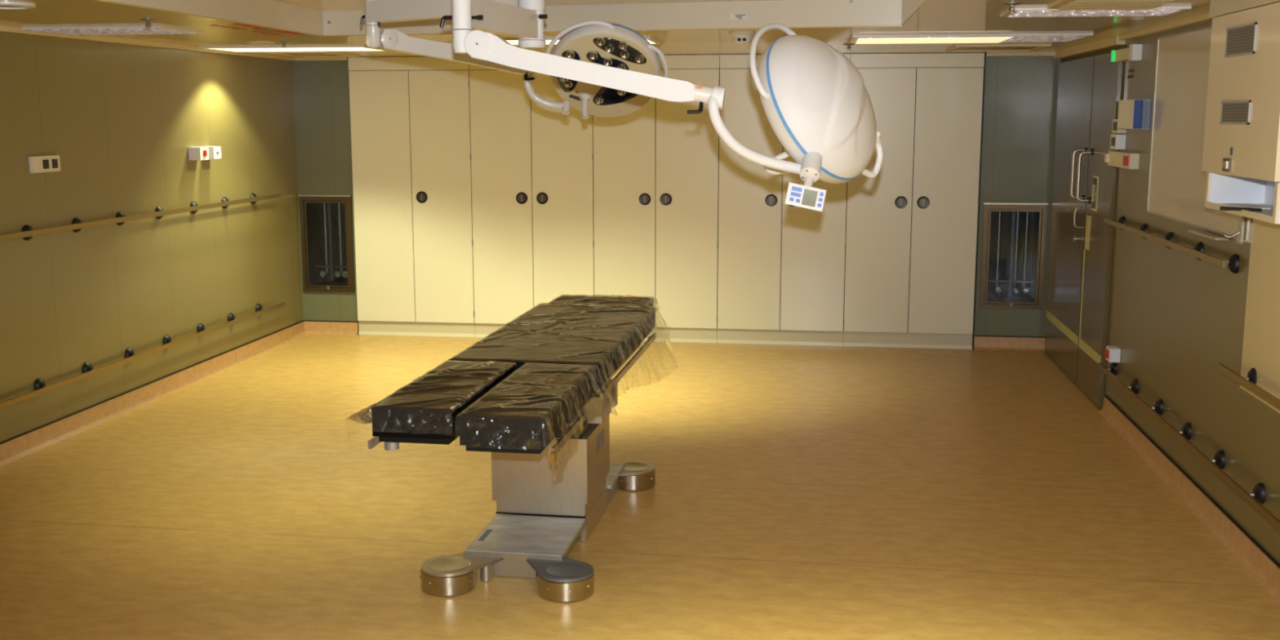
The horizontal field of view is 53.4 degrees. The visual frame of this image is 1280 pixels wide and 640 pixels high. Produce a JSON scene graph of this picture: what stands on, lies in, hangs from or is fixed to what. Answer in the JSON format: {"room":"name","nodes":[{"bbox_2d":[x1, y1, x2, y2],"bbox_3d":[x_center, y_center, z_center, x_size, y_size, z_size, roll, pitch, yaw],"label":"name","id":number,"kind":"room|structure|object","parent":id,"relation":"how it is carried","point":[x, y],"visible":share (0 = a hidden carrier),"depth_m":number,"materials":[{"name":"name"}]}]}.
{"room":"operating room","nodes":[
{"label":"operating room","id":0,"kind":"room"},
{"bbox_2d":[0,31,303,442],"bbox_3d":[-3.568,-0.256,5.185,0.100,2.445,11.850,1,9,8],"label":"wall","id":1,"kind":"structure","parent":0,"point":[122,121],"depth_m":7.86,"materials":[{"name":"beige paint"}]},
{"bbox_2d":[28,155,60,173],"bbox_3d":[-3.255,-0.850,6.929,0.025,0.088,0.282,1,9,8],"label":"wall socket","id":2,"kind":"object","parent":1,"relation":"attached to","point":[37,164],"visible":1,"depth_m":6.92,"materials":[{"name":"beige plastic"}]},
{"bbox_2d":[0,192,280,240],"bbox_3d":[-3.274,-0.448,6.693,0.068,0.083,6.540,1,9,8],"label":"handrail","id":3,"kind":"object","parent":1,"relation":"attached to","point":[28,233],"visible":1,"depth_m":7.70,"materials":[{"name":"wood"},{"name":"black rubber"},{"name":"brushed steel"}]},
{"bbox_2d":[0,302,285,408],"bbox_3d":[-3.274,0.381,6.827,0.068,0.083,6.540,1,9,8],"label":"handrail","id":4,"kind":"object","parent":1,"relation":"attached to","point":[40,388],"visible":1,"depth_m":7.82,"materials":[{"name":"wood"},{"name":"black rubber"},{"name":"brushed steel"}]},
{"bbox_2d":[0,25,294,60],"bbox_3d":[-3.541,-1.202,4.715,0.040,0.026,11.240,1,9,8],"label":"trim","id":5,"kind":"structure","parent":1,"relation":"attached to","point":[2,28],"depth_m":7.79,"materials":[{"name":"beige paint"}]},
{"bbox_2d":[0,320,306,466],"bbox_3d":[-3.537,0.948,5.064,0.045,0.107,11.240,1,9,8],"label":"baseboard","id":6,"kind":"structure","parent":1,"relation":"attached to","point":[20,446],"depth_m":7.92,"materials":[{"name":"plastic"}]},
{"bbox_2d":[187,146,208,159],"bbox_3d":[-2.986,-1.128,8.613,0.092,0.087,0.120,1,9,8],"label":"wall switch","id":7,"kind":"object","parent":1,"relation":"attached to","point":[194,153],"visible":1,"depth_m":8.56,"materials":[{"name":"white plastic"}]},
{"bbox_2d":[205,146,221,159],"bbox_3d":[-2.961,-1.158,8.799,0.090,0.083,0.110,1,9,8],"label":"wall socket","id":8,"kind":"object","parent":1,"relation":"attached to","point":[215,152],"visible":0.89,"depth_m":8.76,"materials":[{"name":"white plastic"}]},
{"bbox_2d":[292,60,359,333],"bbox_3d":[-2.532,-1.028,10.560,0.475,2.245,0.410,1,9,8],"label":"wall","id":9,"kind":"structure","parent":0,"point":[321,88],"depth_m":10.29,"materials":[{"name":"grey paint"}]},
{"bbox_2d":[294,57,348,60],"bbox_3d":[-2.563,-2.088,10.162,0.475,0.026,0.040,1,9,8],"label":"trim","id":10,"kind":"structure","parent":9,"relation":"attached to","point":[295,58],"depth_m":10.14,"materials":[{"name":"beige paint"}]},
{"bbox_2d":[297,194,355,292],"bbox_3d":[-2.541,-0.649,10.554,0.446,0.795,0.344,1,9,8],"label":"wall cabinet","id":11,"kind":"object","parent":9,"relation":"attached to","point":[326,220],"visible":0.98,"depth_m":10.53,"materials":[{"name":"brown metal"}]},
{"bbox_2d":[303,320,358,334],"bbox_3d":[-2.559,0.063,10.508,0.462,0.107,0.045,1,9,8],"label":"baseboard","id":12,"kind":"structure","parent":9,"relation":"attached to","point":[311,326],"depth_m":10.51,"materials":[{"name":"plastic"}]},
{"bbox_2d":[0,0,1210,57],"bbox_3d":[-0.569,-1.270,4.551,6.168,0.182,11.950,1,9,8],"label":"ceiling","id":13,"kind":"structure","parent":0,"point":[682,27],"depth_m":6.63,"materials":[{"name":"beige paint"}]},
{"bbox_2d":[0,1,35,8],"bbox_3d":[-2.604,-1.292,5.226,0.220,0.014,0.220,1,9,8],"label":"ceiling speaker","id":14,"kind":"object","parent":13,"relation":"attached to","point":[3,5],"visible":1,"depth_m":5.20,"materials":[{"name":"white plastic"}]},
{"bbox_2d":[0,5,20,7],"bbox_3d":[-2.604,-1.291,5.227,0.176,0.007,0.176,1,9,8],"label":"grille","id":15,"kind":"object","parent":14,"relation":"attached to","point":[0,6],"depth_m":5.23,"materials":[{"name":"metal"}]},
{"bbox_2d":[22,26,204,35],"bbox_3d":[-2.807,-1.546,6.802,0.770,0.016,0.470,1,9,8],"label":"recessed light","id":16,"kind":"object","parent":13,"relation":"in","point":[91,30],"visible":1,"depth_m":6.67,"materials":[{"name":"white plastic"}]},
{"bbox_2d":[139,18,155,27],"bbox_3d":[-2.349,-1.417,6.074,0.072,0.038,0.072,1,9,8],"label":"sprinkler","id":17,"kind":"object","parent":13,"relation":"attached to","point":[148,23],"visible":1,"depth_m":6.06,"materials":[{"name":"metal"}]},
{"bbox_2d":[246,41,275,44],"bbox_3d":[-2.402,-1.755,8.055,0.170,0.008,0.170,1,9,8],"label":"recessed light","id":18,"kind":"object","parent":13,"relation":"in","point":[250,42],"visible":1,"depth_m":8.00,"materials":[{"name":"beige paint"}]},
{"bbox_2d":[278,40,289,47],"bbox_3d":[-2.206,-1.711,7.881,0.072,0.038,0.072,1,9,8],"label":"sprinkler","id":19,"kind":"object","parent":13,"relation":"attached to","point":[283,44],"visible":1,"depth_m":7.87,"materials":[{"name":"metal"}]},
{"bbox_2d":[198,45,391,52],"bbox_3d":[-2.359,-1.864,8.743,1.159,0.012,0.550,1,9,8],"label":"recessed light","id":20,"kind":"object","parent":13,"relation":"in","point":[265,48],"visible":0.86,"depth_m":8.63,"materials":[{"name":"white plastic"}]},
{"bbox_2d":[262,51,359,57],"bbox_3d":[-2.450,-1.991,9.528,0.481,0.014,0.700,1,9,8],"label":"ceiling vent","id":21,"kind":"object","parent":13,"relation":"in","point":[295,54],"visible":0.84,"depth_m":9.54,"materials":[{"name":"beige paint"}]},
{"bbox_2d":[503,38,518,44],"bbox_3d":[-0.768,-1.708,7.776,0.185,0.011,0.625,1,9,8],"label":"recessed light","id":22,"kind":"object","parent":13,"relation":"in","point":[512,41],"depth_m":7.77,"materials":[{"name":"white plastic"}]},
{"bbox_2d":[544,37,553,44],"bbox_3d":[-0.550,-1.702,7.738,0.185,0.011,0.699,1,9,8],"label":"recessed light","id":23,"kind":"object","parent":13,"relation":"in","point":[548,40],"depth_m":7.68,"materials":[{"name":"white plastic"}]},
{"bbox_2d":[360,0,883,211],"bbox_3d":[-0.190,-0.952,5.082,1.507,0.901,2.325,-5,10,-26],"label":"light","id":24,"kind":"object","parent":13,"relation":"hanging from","point":[816,102],"visible":1,"depth_m":4.39,"materials":[{"name":"white plastic"}]},
{"bbox_2d":[579,91,591,119],"bbox_3d":[-0.267,-1.036,6.134,0.060,0.134,0.093,1,9,8],"label":"handle","id":25,"kind":"object","parent":24,"relation":"attached to","point":[585,97],"depth_m":6.13,"materials":[{"name":"white plastic"}]},
{"bbox_2d":[644,36,662,44],"bbox_3d":[0.066,-1.690,7.661,0.088,0.011,0.704,1,9,8],"label":"recessed light","id":26,"kind":"object","parent":13,"relation":"in","point":[652,41],"depth_m":7.74,"materials":[{"name":"white plastic"}]},
{"bbox_2d":[729,13,746,19],"bbox_3d":[0.520,-1.580,6.623,0.100,0.032,0.020,1,9,8],"label":"label","id":27,"kind":"object","parent":13,"relation":"attached to","point":[736,15],"visible":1,"depth_m":6.62,"materials":[{"name":"white paper"}]},
{"bbox_2d":[728,31,755,44],"bbox_3d":[0.568,-1.565,7.053,0.148,0.064,0.148,1,9,8],"label":"smoke detector","id":28,"kind":"object","parent":13,"relation":"attached to","point":[739,37],"visible":1,"depth_m":7.01,"materials":[{"name":"beige plastic"}]},
{"bbox_2d":[843,44,853,48],"bbox_3d":[1.359,-1.777,8.277,0.072,0.038,0.072,1,9,8],"label":"sprinkler","id":29,"kind":"object","parent":13,"relation":"attached to","point":[848,46],"visible":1,"depth_m":8.27,"materials":[{"name":"metal"}]},
{"bbox_2d":[849,33,1093,44],"bbox_3d":[1.934,-1.671,7.564,1.338,0.018,0.650,1,9,8],"label":"recessed light","id":30,"kind":"object","parent":13,"relation":"in","point":[1008,37],"visible":1,"depth_m":7.37,"materials":[{"name":"white plastic"}]},
{"bbox_2d":[945,44,1051,52],"bbox_3d":[2.426,-1.853,8.667,0.611,0.014,0.700,1,9,8],"label":"ceiling vent","id":31,"kind":"object","parent":13,"relation":"in","point":[994,47],"visible":1,"depth_m":8.64,"materials":[{"name":"beige metal"}]},
{"bbox_2d":[1003,2,1021,13],"bbox_3d":[1.525,-1.280,5.214,0.072,0.038,0.072,1,9,8],"label":"sprinkler","id":32,"kind":"object","parent":13,"relation":"attached to","point":[1011,8],"visible":1,"depth_m":5.20,"materials":[{"name":"metal"}]},
{"bbox_2d":[1000,5,1191,17],"bbox_3d":[1.980,-1.349,5.574,0.732,0.016,0.370,1,9,8],"label":"recessed light","id":33,"kind":"object","parent":13,"relation":"in","point":[1157,11],"visible":0.94,"depth_m":5.50,"materials":[{"name":"white plastic"}]},
{"bbox_2d":[1047,0,1177,9],"bbox_3d":[1.879,-1.258,5.041,0.429,0.024,0.470,1,9,8],"label":"ceiling vent","id":34,"kind":"object","parent":13,"relation":"in","point":[1060,4],"visible":1,"depth_m":5.04,"materials":[{"name":"beige metal"}]},
{"bbox_2d":[0,333,1279,639],"bbox_3d":[-0.568,1.063,4.931,6.168,0.080,11.950,1,9,8],"label":"floor","id":35,"kind":"structure","parent":0,"point":[799,492],"depth_m":5.67,"materials":[{"name":"beige laminate"}]},
{"bbox_2d":[347,56,475,337],"bbox_3d":[-1.795,-1.012,10.456,0.988,2.243,0.518,1,9,8],"label":"tall cabinet","id":36,"kind":"object","parent":35,"relation":"on","point":[410,116],"visible":0.98,"depth_m":10.21,"materials":[{"name":"beige wood"}]},
{"bbox_2d":[417,193,426,201],"bbox_3d":[-1.749,-0.984,10.196,0.066,0.066,0.002,1,9,8],"label":"door handle","id":37,"kind":"object","parent":36,"relation":"on","point":[421,197],"depth_m":10.19,"materials":[{"name":"grey metal"}]},
{"bbox_2d":[367,295,656,602],"bbox_3d":[-0.363,0.485,5.742,0.736,0.800,2.929,1,9,9],"label":"table","id":38,"kind":"object","parent":35,"relation":"on","point":[542,518],"visible":0.98,"depth_m":5.12,"materials":[{"name":"metal"}]},
{"bbox_2d":[346,360,515,423],"bbox_3d":[-0.763,0.284,4.752,0.392,0.122,0.906,1,9,9],"label":"film cover","id":39,"kind":"object","parent":38,"relation":"on","point":[364,415],"visible":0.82,"depth_m":4.59,"materials":[{"name":"clear plastic"}]},
{"bbox_2d":[371,361,514,439],"bbox_3d":[-0.717,0.289,4.768,0.282,0.100,0.837,1,9,9],"label":"cushion","id":40,"kind":"object","parent":38,"relation":"on","point":[436,419],"depth_m":4.46,"materials":[{"name":"black plastic"}]},
{"bbox_2d":[458,364,595,448],"bbox_3d":[-0.391,0.303,4.681,0.286,0.100,0.907,1,9,9],"label":"cushion","id":41,"kind":"object","parent":38,"relation":"on","point":[522,425],"depth_m":4.41,"materials":[{"name":"black plastic"}]},
{"bbox_2d":[455,362,617,480],"bbox_3d":[-0.349,0.348,4.670,0.401,0.222,0.957,1,9,9],"label":"film cover","id":42,"kind":"object","parent":38,"relation":"on","point":[524,364],"visible":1,"depth_m":4.60,"materials":[{"name":"clear plastic"}]},
{"bbox_2d":[450,304,654,388],"bbox_3d":[-0.351,0.099,5.941,0.618,0.100,1.540,1,9,9],"label":"cushion","id":43,"kind":"object","parent":38,"relation":"on","point":[576,344],"depth_m":5.75,"materials":[{"name":"black plastic"}]},
{"bbox_2d":[448,302,677,404],"bbox_3d":[-0.267,0.168,5.944,0.822,0.275,1.573,1,9,9],"label":"film cover","id":44,"kind":"object","parent":38,"relation":"on","point":[666,341],"visible":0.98,"depth_m":6.12,"materials":[{"name":"clear plastic"}]},
{"bbox_2d":[549,295,653,307],"bbox_3d":[-0.210,-0.060,6.957,0.525,0.088,0.335,1,9,9],"label":"cushion","id":45,"kind":"object","parent":38,"relation":"on","point":[646,300],"depth_m":6.96,"materials":[{"name":"black plastic"}]},
{"bbox_2d":[548,294,660,311],"bbox_3d":[-0.195,-0.078,6.959,0.590,0.092,0.384,1,9,9],"label":"film cover","id":46,"kind":"object","parent":38,"relation":"on","point":[627,295],"visible":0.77,"depth_m":7.02,"materials":[{"name":"clear plastic"}]},
{"bbox_2d":[468,64,594,337],"bbox_3d":[-0.819,-0.991,10.323,0.988,2.243,0.518,1,9,8],"label":"tall cabinet","id":47,"kind":"object","parent":35,"relation":"on","point":[532,162],"visible":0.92,"depth_m":10.07,"materials":[{"name":"beige"}]},
{"bbox_2d":[517,194,525,202],"bbox_3d":[-0.938,-0.967,10.086,0.066,0.066,0.002,1,9,8],"label":"door handle","id":48,"kind":"object","parent":47,"relation":"on","point":[521,197],"depth_m":10.08,"materials":[{"name":"grey metal"}]},
{"bbox_2d":[537,194,546,202],"bbox_3d":[-0.773,-0.963,10.064,0.066,0.066,0.002,1,9,8],"label":"door handle","id":49,"kind":"object","parent":47,"relation":"on","point":[541,197],"depth_m":10.06,"materials":[{"name":"grey metal"}]},
{"bbox_2d":[593,54,719,343],"bbox_3d":[0.157,-0.970,10.191,0.988,2.243,0.518,1,9,8],"label":"tall cabinet","id":50,"kind":"object","parent":35,"relation":"on","point":[656,165],"visible":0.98,"depth_m":9.95,"materials":[{"name":"beige wood"}]},
{"bbox_2d":[640,195,648,203],"bbox_3d":[0.038,-0.946,9.954,0.066,0.066,0.002,1,9,8],"label":"handle","id":51,"kind":"object","parent":50,"relation":"on","point":[644,198],"depth_m":9.95,"materials":[{"name":"grey metal"}]},
{"bbox_2d":[662,195,670,203],"bbox_3d":[0.202,-0.942,9.931,0.066,0.066,0.002,1,9,8],"label":"handle","id":52,"kind":"object","parent":50,"relation":"on","point":[665,198],"depth_m":9.93,"materials":[{"name":"grey metal"}]},
{"bbox_2d":[717,53,850,346],"bbox_3d":[1.133,-0.949,10.059,0.988,2.243,0.518,1,9,8],"label":"tall cabinet","id":53,"kind":"object","parent":35,"relation":"on","point":[781,269],"visible":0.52,"depth_m":9.87,"materials":[{"name":"beige wood"}]},
{"bbox_2d":[767,195,775,204],"bbox_3d":[1.014,-0.925,9.821,0.066,0.066,0.002,1,9,8],"label":"handle","id":54,"kind":"object","parent":53,"relation":"on","point":[771,199],"depth_m":9.82,"materials":[{"name":"grey metal"}]},
{"bbox_2d":[843,53,984,349],"bbox_3d":[2.106,-0.928,9.927,0.983,2.243,0.518,1,9,8],"label":"tall cabinet","id":55,"kind":"object","parent":35,"relation":"on","point":[911,228],"visible":0.98,"depth_m":9.68,"materials":[{"name":"beige laminate"}]},
{"bbox_2d":[896,198,905,206],"bbox_3d":[1.990,-0.897,9.690,0.066,0.066,0.002,1,9,8],"label":"handle","id":56,"kind":"object","parent":55,"relation":"on","point":[900,202],"depth_m":9.69,"materials":[{"name":"grey metal"}]},
{"bbox_2d":[919,198,927,206],"bbox_3d":[2.154,-0.893,9.668,0.066,0.066,0.002,1,9,8],"label":"handle","id":57,"kind":"object","parent":55,"relation":"on","point":[922,202],"depth_m":9.67,"materials":[{"name":"grey metal"}]},
{"bbox_2d":[972,53,1061,348],"bbox_3d":[2.877,-0.912,9.826,0.542,2.245,0.410,1,9,8],"label":"wall","id":58,"kind":"structure","parent":0,"point":[1020,93],"depth_m":9.56,"materials":[{"name":"grey paint"}]},
{"bbox_2d":[973,335,1044,351],"bbox_3d":[2.842,0.179,9.776,0.528,0.107,0.045,1,9,8],"label":"baseboard","id":59,"kind":"structure","parent":58,"relation":"attached to","point":[1006,343],"depth_m":9.78,"materials":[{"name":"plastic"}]},
{"bbox_2d":[979,202,1048,309],"bbox_3d":[2.862,-0.510,9.825,0.473,0.810,0.344,1,9,8],"label":"wall cabinet","id":60,"kind":"object","parent":58,"relation":"attached to","point":[1012,237],"visible":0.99,"depth_m":9.82,"materials":[{"name":"brown metal"}]},
{"bbox_2d":[986,52,1055,56],"bbox_3d":[2.846,-1.971,9.428,0.542,0.026,0.040,1,9,8],"label":"trim","id":61,"kind":"structure","parent":58,"relation":"attached to","point":[988,54],"depth_m":9.42,"materials":[{"name":"beige paint"}]},
{"bbox_2d":[1062,20,1279,564],"bbox_3d":[2.444,-0.126,4.369,0.100,2.445,11.850,1,9,8],"label":"wall","id":62,"kind":"structure","parent":0,"point":[1175,315],"depth_m":6.12,"materials":[{"name":"beige paint"}]},
{"bbox_2d":[1044,45,1126,408],"bbox_3d":[2.915,-0.679,8.565,0.116,2.190,1.960,1,9,8],"label":"door","id":63,"kind":"structure","parent":62,"relation":"in","point":[1091,86],"depth_m":8.33,"materials":[{"name":"brown paint"}]},
{"bbox_2d":[1091,175,1098,211],"bbox_3d":[2.870,-0.800,8.030,0.006,0.216,0.144,1,9,8],"label":"sign plate","id":64,"kind":"object","parent":63,"relation":"attached to","point":[1095,183],"visible":1,"depth_m":8.01,"materials":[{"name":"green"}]},
{"bbox_2d":[1053,35,1125,58],"bbox_3d":[2.955,-1.798,8.434,0.050,0.048,2.010,1,9,8],"label":"trim","id":65,"kind":"structure","parent":62,"relation":"attached to","point":[1113,42],"depth_m":8.20,"materials":[{"name":"beige paint"}]},
{"bbox_2d":[1104,345,1120,362],"bbox_3d":[2.770,0.200,7.460,0.070,0.080,0.100,1,9,8],"label":"wall switch","id":66,"kind":"object","parent":62,"relation":"attached to","point":[1112,353],"visible":1,"depth_m":7.41,"materials":[{"name":"white plastic"}]},
{"bbox_2d":[1110,133,1126,149],"bbox_3d":[2.803,-1.046,7.457,0.058,0.085,0.140,1,9,8],"label":"control box","id":67,"kind":"object","parent":62,"relation":"attached to","point":[1117,141],"visible":1,"depth_m":7.39,"materials":[{"name":"white plastic"}]},
{"bbox_2d":[1111,119,1126,133],"bbox_3d":[2.805,-1.135,7.443,0.052,0.080,0.140,1,9,8],"label":"control box","id":68,"kind":"object","parent":62,"relation":"attached to","point":[1114,129],"visible":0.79,"depth_m":7.40,"materials":[{"name":"beige plastic"}]},
{"bbox_2d":[1104,151,1139,168],"bbox_3d":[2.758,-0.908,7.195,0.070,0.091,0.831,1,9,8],"label":"wall switch","id":69,"kind":"object","parent":62,"relation":"attached to","point":[1127,160],"visible":1,"depth_m":7.16,"materials":[{"name":"beige plastic"}]},
{"bbox_2d":[1111,44,1142,62],"bbox_3d":[2.786,-1.524,7.287,0.066,0.088,0.455,1,9,8],"label":"emergency light","id":70,"kind":"object","parent":62,"relation":"attached to","point":[1134,52],"visible":1,"depth_m":7.15,"materials":[{"name":"white plastic"}]},
{"bbox_2d":[1115,47,1128,61],"bbox_3d":[2.798,-1.527,7.313,0.048,0.065,0.350,1,9,8],"label":"diffuser","id":71,"kind":"object","parent":70,"relation":"attached to","point":[1122,55],"depth_m":7.32,"materials":[{"name":"beige plastic"}]},
{"bbox_2d":[1127,69,1133,78],"bbox_3d":[2.818,-1.414,7.300,0.001,0.050,0.143,1,9,8],"label":"wall marking","id":72,"kind":"structure","parent":62,"relation":"attached to","point":[1131,70],"depth_m":7.29,"materials":[{"name":"grey"}]},
{"bbox_2d":[1117,99,1151,128],"bbox_3d":[2.733,-1.139,7.038,0.086,0.157,0.370,1,9,8],"label":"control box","id":73,"kind":"object","parent":62,"relation":"attached to","point":[1132,113],"visible":1,"depth_m":6.87,"materials":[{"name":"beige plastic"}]},
{"bbox_2d":[1118,13,1212,40],"bbox_3d":[2.352,-1.099,4.060,0.040,0.026,6.930,1,9,8],"label":"trim","id":74,"kind":"structure","parent":62,"relation":"attached to","point":[1202,18],"depth_m":6.42,"materials":[{"name":"beige paint"}]},
{"bbox_2d":[1103,216,1239,273],"bbox_3d":[2.651,-0.414,6.480,0.068,0.083,2.274,1,9,8],"label":"handrail","id":75,"kind":"object","parent":62,"relation":"attached to","point":[1197,251],"visible":1,"depth_m":6.06,"materials":[{"name":"wood"},{"name":"black rubber"},{"name":"brushed steel"}]},
{"bbox_2d":[1097,395,1279,605],"bbox_3d":[2.191,1.238,3.261,0.045,0.107,9.180,1,9,8],"label":"baseboard","id":76,"kind":"structure","parent":62,"relation":"attached to","point":[1260,565],"depth_m":5.75,"materials":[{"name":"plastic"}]},
{"bbox_2d":[1097,362,1279,531],"bbox_3d":[2.462,0.652,5.255,0.068,0.083,4.940,1,9,8],"label":"handrail","id":77,"kind":"object","parent":62,"relation":"attached to","point":[1255,499],"visible":0.98,"depth_m":5.67,"materials":[{"name":"wood"},{"name":"black rubber"},{"name":"brushed steel"}]},
{"bbox_2d":[1146,26,1252,243],"bbox_3d":[2.588,-0.891,5.943,0.070,0.931,1.650,1,9,8],"label":"whiteboard","id":78,"kind":"object","parent":62,"relation":"attached to","point":[1177,181],"visible":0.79,"depth_m":6.19,"materials":[{"name":"beige ceramic"}]},
{"bbox_2d":[1188,229,1228,240],"bbox_3d":[2.533,-0.380,5.670,0.056,0.010,0.400,1,9,8],"label":"tray","id":79,"kind":"object","parent":78,"relation":"on","point":[1199,232],"depth_m":5.63,"materials":[{"name":"metal"}]},
{"bbox_2d":[1222,215,1244,244],"bbox_3d":[2.466,-0.386,5.285,0.074,0.135,0.040,1,9,8],"label":"wall hook","id":80,"kind":"object","parent":78,"relation":"attached to","point":[1240,233],"visible":0.97,"depth_m":5.28,"materials":[{"name":"metal"}]},
{"bbox_2d":[1208,0,1279,17],"bbox_3d":[2.090,-0.894,2.949,0.251,0.073,4.220,1,9,8],"label":"trim","id":81,"kind":"structure","parent":62,"relation":"attached to","point":[1217,7],"depth_m":4.75,"materials":[{"name":"beige"}]},
{"bbox_2d":[1240,218,1279,413],"bbox_3d":[2.328,-0.254,3.917,0.012,1.498,2.575,1,9,8],"label":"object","id":82,"kind":"object","parent":62,"relation":"attached to","point":[1261,336],"visible":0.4,"depth_m":5.03,"materials":[{"name":"beige"}]},
{"bbox_2d":[1201,1,1279,223],"bbox_3d":[2.302,-0.753,4.632,0.252,0.738,0.828,1,9,8],"label":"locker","id":83,"kind":"object","parent":82,"relation":"attached to","point":[1241,155],"visible":0.98,"depth_m":4.64,"materials":[{"name":"white metal"}]},
{"bbox_2d":[1221,102,1248,122],"bbox_3d":[2.194,-0.765,4.687,0.004,0.086,0.302,1,9,8],"label":"grille","id":84,"kind":"object","parent":83,"relation":"attached to","point":[1230,112],"depth_m":4.69,"materials":[{"name":"metal"}]},
{"bbox_2d":[1225,24,1254,55],"bbox_3d":[2.194,-1.022,4.646,0.004,0.108,0.310,1,9,8],"label":"grille","id":85,"kind":"object","parent":83,"relation":"attached to","point":[1240,38],"depth_m":4.64,"materials":[{"name":"metal"}]},
{"bbox_2d":[1219,206,1262,211],"bbox_3d":[2.194,-0.405,4.643,0.140,0.014,0.014,7,12,37],"label":"marker pen","id":86,"kind":"object","parent":83,"relation":"on","point":[1223,208],"visible":1,"depth_m":4.64,"materials":[{"name":"black plastic"}]},
{"bbox_2d":[1224,203,1271,208],"bbox_3d":[2.319,-0.436,4.856,0.090,0.004,0.250,1,9,8],"label":"paper slip","id":87,"kind":"object","parent":83,"relation":"on","point":[1238,205],"visible":0.79,"depth_m":4.85,"materials":[{"name":"white paper"}]},
{"bbox_2d":[1217,363,1279,409],"bbox_3d":[2.309,0.401,4.090,0.068,0.083,2.700,1,9,8],"label":"handrail","id":88,"kind":"object","parent":82,"relation":"attached to","point":[1249,382],"visible":1,"depth_m":5.08,"materials":[{"name":"wood"}]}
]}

